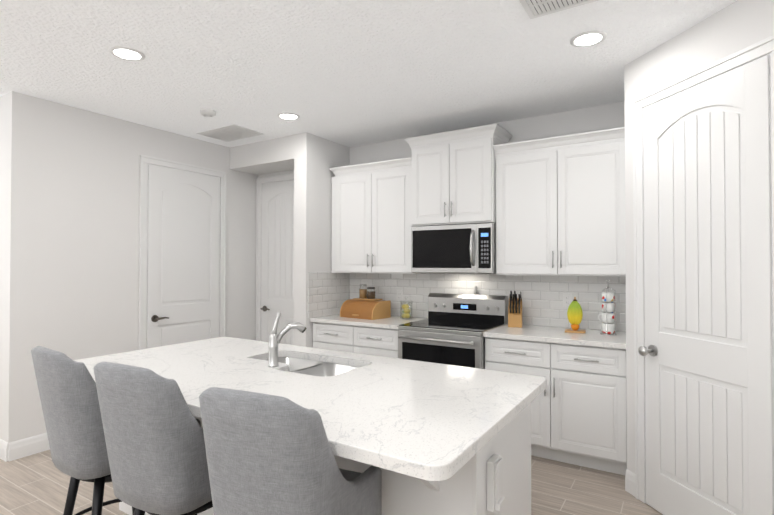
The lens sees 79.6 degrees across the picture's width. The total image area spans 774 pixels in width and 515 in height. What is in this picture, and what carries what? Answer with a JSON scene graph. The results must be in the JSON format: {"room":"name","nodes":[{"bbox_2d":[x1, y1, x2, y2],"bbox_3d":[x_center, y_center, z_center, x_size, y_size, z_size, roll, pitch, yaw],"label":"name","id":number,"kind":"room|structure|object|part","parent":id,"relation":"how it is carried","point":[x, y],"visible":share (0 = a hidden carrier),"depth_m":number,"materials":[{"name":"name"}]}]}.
{"room":"kitchen","nodes":[
{"label":"kitchen","id":0,"kind":"room"},
{"bbox_2d":[0,94,5,438],"bbox_3d":[-3.824,0.133,4.158,2.280,2.740,0.120,0,-1,32],"label":"wall","id":1,"kind":"structure","parent":0,"point":[2,144],"depth_m":3.52,"materials":[{"name":"white paint"}]},
{"bbox_2d":[0,439,10,461],"bbox_3d":[-3.803,1.435,4.049,2.414,0.134,0.014,0,-1,32],"label":"baseboard","id":2,"kind":"structure","parent":1,"relation":"attached to","point":[5,447],"depth_m":3.42,"materials":[{"name":"white wood"}]},
{"bbox_2d":[2,91,257,442],"bbox_3d":[-2.207,0.138,4.477,0.120,2.740,2.380,0,-1,32],"label":"wall","id":3,"kind":"structure","parent":0,"point":[71,244],"depth_m":3.83,"materials":[{"name":"white paint"}]},
{"bbox_2d":[11,433,49,460],"bbox_3d":[-2.523,1.432,3.830,0.014,0.134,0.955,0,-1,32],"label":"baseboard","id":4,"kind":"structure","parent":3,"relation":"attached to","point":[21,448],"depth_m":3.52,"materials":[{"name":"white wood"}]},
{"bbox_2d":[138,155,225,349],"bbox_3d":[-1.988,0.281,4.633,0.080,2.456,0.952,0,-1,32],"label":"door","id":5,"kind":"structure","parent":3,"relation":"in","point":[182,252],"depth_m":4.60,"materials":[{"name":"white wood"}]},
{"bbox_2d":[230,135,293,174],"bbox_3d":[-1.223,-1.105,5.044,0.960,0.240,0.400,0,-1,32],"label":"soffit","id":6,"kind":"structure","parent":0,"point":[268,156],"depth_m":4.91,"materials":[{"name":"white paint"}]},
{"bbox_2d":[258,170,293,177],"bbox_3d":[-1.135,0.148,5.280,1.080,2.740,0.120,0,-1,32],"label":"wall","id":7,"kind":"structure","parent":0,"point":[275,173],"depth_m":5.31,"materials":[{"name":"white paint"}]},
{"bbox_2d":[256,173,293,344],"bbox_3d":[-1.145,0.288,5.165,0.932,2.456,0.080,0,-1,32],"label":"door","id":8,"kind":"structure","parent":7,"relation":"in","point":[274,245],"depth_m":5.28,"materials":[{"name":"white wood"}]},
{"bbox_2d":[294,132,348,347],"bbox_3d":[-0.637,0.143,4.908,0.160,2.740,0.820,0,-1,32],"label":"wall","id":9,"kind":"structure","parent":0,"point":[316,158],"depth_m":4.60,"materials":[{"name":"white paint"}]},
{"bbox_2d":[0,450,662,514],"bbox_3d":[-1.863,1.510,2.330,7.525,0.060,6.620,0,-1,32],"label":"floor","id":10,"kind":"structure","parent":0,"point":[36,484],"depth_m":2.96,"materials":[{"name":"brown wood"}]},
{"bbox_2d":[31,346,134,514],"bbox_3d":[-1.288,0.929,2.155,0.504,1.097,0.565,-1,-1,37],"label":"stool","id":11,"kind":"object","parent":10,"relation":"on","point":[67,389],"visible":0.52,"depth_m":1.92,"materials":[{"name":"fabric"}]},
{"bbox_2d":[93,361,212,514],"bbox_3d":[-0.829,0.926,1.871,0.504,1.097,0.565,0,-1,28],"label":"stool","id":12,"kind":"object","parent":10,"relation":"on","point":[155,442],"visible":0.83,"depth_m":1.64,"materials":[{"name":"fabric"}]},
{"bbox_2d":[199,387,381,514],"bbox_3d":[-0.299,0.921,1.526,0.504,1.097,0.565,0,-1,24],"label":"stool","id":13,"kind":"object","parent":10,"relation":"on","point":[267,454],"visible":1,"depth_m":1.29,"materials":[{"name":"fabric"}]},
{"bbox_2d":[119,387,545,514],"bbox_3d":[-0.490,1.041,2.359,2.270,0.878,1.009,0,-1,32],"label":"kitchen island","id":14,"kind":"object","parent":10,"relation":"on","point":[497,481],"depth_m":1.73,"materials":[{"name":"white wood"}]},
{"bbox_2d":[73,337,545,486],"bbox_3d":[-0.528,0.580,2.307,2.316,0.040,1.160,0,-1,32],"label":"island countertop","id":15,"kind":"structure","parent":14,"relation":"on","point":[421,420],"depth_m":1.90,"materials":[{"name":"white stone"}]},
{"bbox_2d":[265,311,306,366],"bbox_3d":[-0.522,0.419,2.424,0.170,0.284,0.140,0,-1,32],"label":"faucet","id":16,"kind":"object","parent":15,"relation":"on","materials":[{"name":"silver metal"}]},
{"bbox_2d":[249,355,360,374],"bbox_3d":[-0.464,0.702,2.525,0.733,0.223,0.452,0,-1,32],"label":"sink","id":17,"kind":"object","parent":15,"relation":"in","point":[288,362],"depth_m":2.66,"materials":[{"name":"silver metal"}]},
{"bbox_2d":[313,322,397,357],"bbox_3d":[-0.158,1.067,4.551,1.009,0.883,0.653,0,-1,32],"label":"base cabinet","id":18,"kind":"object","parent":10,"relation":"on","point":[365,340],"visible":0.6,"depth_m":4.29,"materials":[{"name":"white wood"}]},
{"bbox_2d":[310,314,427,329],"bbox_3d":[-0.157,0.607,4.561,1.012,0.036,0.644,0,-1,32],"label":"countertop","id":19,"kind":"structure","parent":18,"relation":"on","point":[392,322],"depth_m":4.38,"materials":[{"name":"stone"}]},
{"bbox_2d":[340,284,390,319],"bbox_3d":[-0.222,0.428,4.653,0.430,0.322,0.290,-1,-1,38],"label":"bread box","id":20,"kind":"object","parent":19,"relation":"on","point":[366,304],"visible":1,"depth_m":4.58,"materials":[{"name":"brown wood"}]},
{"bbox_2d":[359,284,366,297],"bbox_3d":[-0.244,0.339,4.763,0.084,0.141,0.084,-1,-1,38],"label":"jar","id":21,"kind":"object","parent":20,"relation":"on","point":[362,292],"depth_m":4.74,"materials":[{"name":"clear glass"}]},
{"bbox_2d":[367,287,375,298],"bbox_3d":[-0.161,0.350,4.700,0.092,0.116,0.092,-1,-1,38],"label":"jar","id":22,"kind":"object","parent":20,"relation":"on","point":[370,294],"depth_m":4.67,"materials":[{"name":"clear glass"}]},
{"bbox_2d":[400,297,411,319],"bbox_3d":[0.187,0.479,4.504,0.128,0.217,0.128,0,-1,32],"label":"lemon jar","id":23,"kind":"object","parent":19,"relation":"on","point":[405,314],"visible":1,"depth_m":4.46,"materials":[{"name":"clear glass"}]},
{"bbox_2d":[397,293,507,368],"bbox_3d":[0.567,0.917,4.041,0.758,1.170,0.732,0,-1,32],"label":"range","id":24,"kind":"object","parent":10,"relation":"on","point":[451,329],"visible":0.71,"depth_m":3.93,"materials":[{"name":"silver metal"}]},
{"bbox_2d":[485,337,626,474],"bbox_3d":[1.339,1.055,3.611,1.002,0.883,0.653,0,-1,32],"label":"base cabinet","id":25,"kind":"object","parent":10,"relation":"on","point":[579,410],"visible":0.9,"depth_m":3.28,"materials":[{"name":"white wood"}]},
{"bbox_2d":[483,324,625,348],"bbox_3d":[1.342,0.595,3.620,1.002,0.036,0.644,0,-1,32],"label":"countertop","id":26,"kind":"structure","parent":25,"relation":"on","point":[560,335],"depth_m":3.45,"materials":[{"name":"stone"}]},
{"bbox_2d":[508,291,521,327],"bbox_3d":[1.090,0.427,3.950,0.110,0.306,0.240,0,-1,18],"label":"knife block","id":27,"kind":"object","parent":26,"relation":"on","point":[515,312],"visible":1,"depth_m":3.90,"materials":[{"name":"brown wood"}]},
{"bbox_2d":[565,297,585,332],"bbox_3d":[1.471,0.438,3.633,0.150,0.276,0.121,0,-1,24],"label":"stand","id":28,"kind":"object","parent":26,"relation":"on","point":[574,314],"visible":1,"depth_m":3.59,"materials":[{"name":"brown wood"}]},
{"bbox_2d":[598,281,616,335],"bbox_3d":[1.659,0.365,3.498,0.127,0.416,0.128,0,-1,32],"label":"mug tree","id":29,"kind":"object","parent":26,"relation":"on","point":[608,320],"visible":1,"depth_m":3.46,"materials":[{"name":"white ceramic"}]},
{"bbox_2d":[0,0,736,146],"bbox_3d":[-1.863,-1.290,2.366,7.525,0.060,6.620,0,-1,32],"label":"ceiling","id":30,"kind":"structure","parent":0,"point":[350,73],"depth_m":2.94,"materials":[{"name":"white paint"}]},
{"bbox_2d":[109,46,144,60],"bbox_3d":[-1.590,-1.250,2.844,0.196,0.008,0.196,0,-1,32],"label":"recessed light","id":31,"kind":"object","parent":30,"relation":"in","point":[126,53],"visible":1,"depth_m":2.83,"materials":[{"name":"white"}]},
{"bbox_2d":[200,109,215,116],"bbox_3d":[-1.508,-1.219,3.914,0.132,0.042,0.132,0,-1,32],"label":"smoke detector","id":32,"kind":"object","parent":30,"relation":"attached to","point":[207,112],"visible":1,"depth_m":3.87,"materials":[{"name":"white plastic"}]},
{"bbox_2d":[196,124,263,141],"bbox_3d":[-1.544,-1.227,4.580,0.550,0.008,0.370,0,-1,32],"label":"ceiling vent","id":33,"kind":"object","parent":30,"relation":"in","point":[233,132],"visible":1,"depth_m":4.56,"materials":[{"name":"white metal"}]},
{"bbox_2d":[277,113,299,119],"bbox_3d":[-0.857,-1.234,4.048,0.196,0.008,0.196,0,-1,32],"label":"recessed light","id":34,"kind":"object","parent":30,"relation":"in","point":[288,116],"visible":1,"depth_m":4.04,"materials":[{"name":"white"}]},
{"bbox_2d":[519,0,598,19],"bbox_3d":[0.801,-1.257,2.204,0.330,0.008,0.340,0,-1,32],"label":"ceiling vent","id":35,"kind":"object","parent":30,"relation":"in","point":[533,9],"visible":1,"depth_m":2.30,"materials":[{"name":"white metal"}]},
{"bbox_2d":[570,30,606,47],"bbox_3d":[1.151,-1.252,2.658,0.196,0.008,0.196,0,-1,32],"label":"recessed light","id":36,"kind":"object","parent":30,"relation":"in","point":[588,38],"visible":1,"depth_m":2.65,"materials":[{"name":"white"}]},
{"bbox_2d":[349,102,625,331],"bbox_3d":[0.845,0.136,4.391,2.900,2.740,0.120,0,-1,32],"label":"wall","id":37,"kind":"structure","parent":0,"point":[585,119],"depth_m":4.02,"materials":[{"name":"white paint"}]},
{"bbox_2d":[329,156,424,273],"bbox_3d":[-0.076,-0.394,4.677,1.024,1.088,0.369,0,-1,32],"label":"upper cabinet","id":38,"kind":"object","parent":37,"relation":"attached to","point":[373,226],"depth_m":4.54,"materials":[{"name":"white wood"}]},
{"bbox_3d":[-0.549,-0.348,4.834,0.055,1.000,0.022,0,-1,32],"label":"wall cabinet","id":39,"kind":"part","parent":38,"relation":"part of","materials":[{"name":"white wood"}]},
{"bbox_2d":[405,123,511,226],"bbox_3d":[0.637,-0.700,4.203,0.870,0.808,0.419,0,-1,32],"label":"upper cabinet","id":40,"kind":"object","parent":37,"relation":"attached to","point":[452,177],"visible":0.98,"depth_m":4.03,"materials":[{"name":"white wood"}]},
{"bbox_2d":[411,223,495,273],"bbox_3d":[0.631,-0.079,4.186,0.774,0.426,0.440,0,-1,32],"label":"microwave","id":41,"kind":"object","parent":40,"relation":"attached to","point":[465,248],"visible":0.94,"depth_m":4.02,"materials":[{"name":"silver metal"}]},
{"bbox_2d":[308,272,625,330],"bbox_3d":[0.583,0.356,4.084,2.778,0.451,0.672,0,-1,32],"label":"tile backsplash","id":42,"kind":"structure","parent":37,"relation":"attached to","point":[541,296],"depth_m":4.26,"materials":[{"name":"white tile"}]},
{"bbox_2d":[397,290,402,300],"bbox_3d":[0.130,0.381,4.753,0.070,0.114,0.005,0,-1,32],"label":"electrical outlet plate","id":43,"kind":"object","parent":42,"relation":"attached to","point":[399,295],"visible":0.9,"depth_m":4.75,"materials":[{"name":"white plastic"}]},
{"bbox_2d":[563,293,571,306],"bbox_3d":[1.510,0.350,3.886,0.070,0.114,0.005,0,-1,32],"label":"electrical outlet plate","id":44,"kind":"object","parent":42,"relation":"attached to","point":[567,299],"visible":0.94,"depth_m":3.88,"materials":[{"name":"white plastic"}]},
{"bbox_2d":[493,126,625,276],"bbox_3d":[1.407,-0.406,3.745,1.098,1.088,0.369,0,-1,32],"label":"upper cabinet","id":45,"kind":"object","parent":37,"relation":"attached to","point":[560,204],"visible":0.94,"depth_m":3.60,"materials":[{"name":"white wood"}]},
{"bbox_2d":[624,0,773,473],"bbox_3d":[1.761,0.110,2.304,0.120,2.740,1.450,0,-1,-13],"label":"wall","id":46,"kind":"structure","parent":0,"point":[733,27],"depth_m":2.67,"materials":[{"name":"white paint"}]},
{"bbox_2d":[633,35,773,514],"bbox_3d":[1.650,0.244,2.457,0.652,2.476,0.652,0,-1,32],"label":"pantry door","id":47,"kind":"structure","parent":46,"relation":"in","point":[703,177],"depth_m":2.41,"materials":[{"name":"white wood"}]}
]}

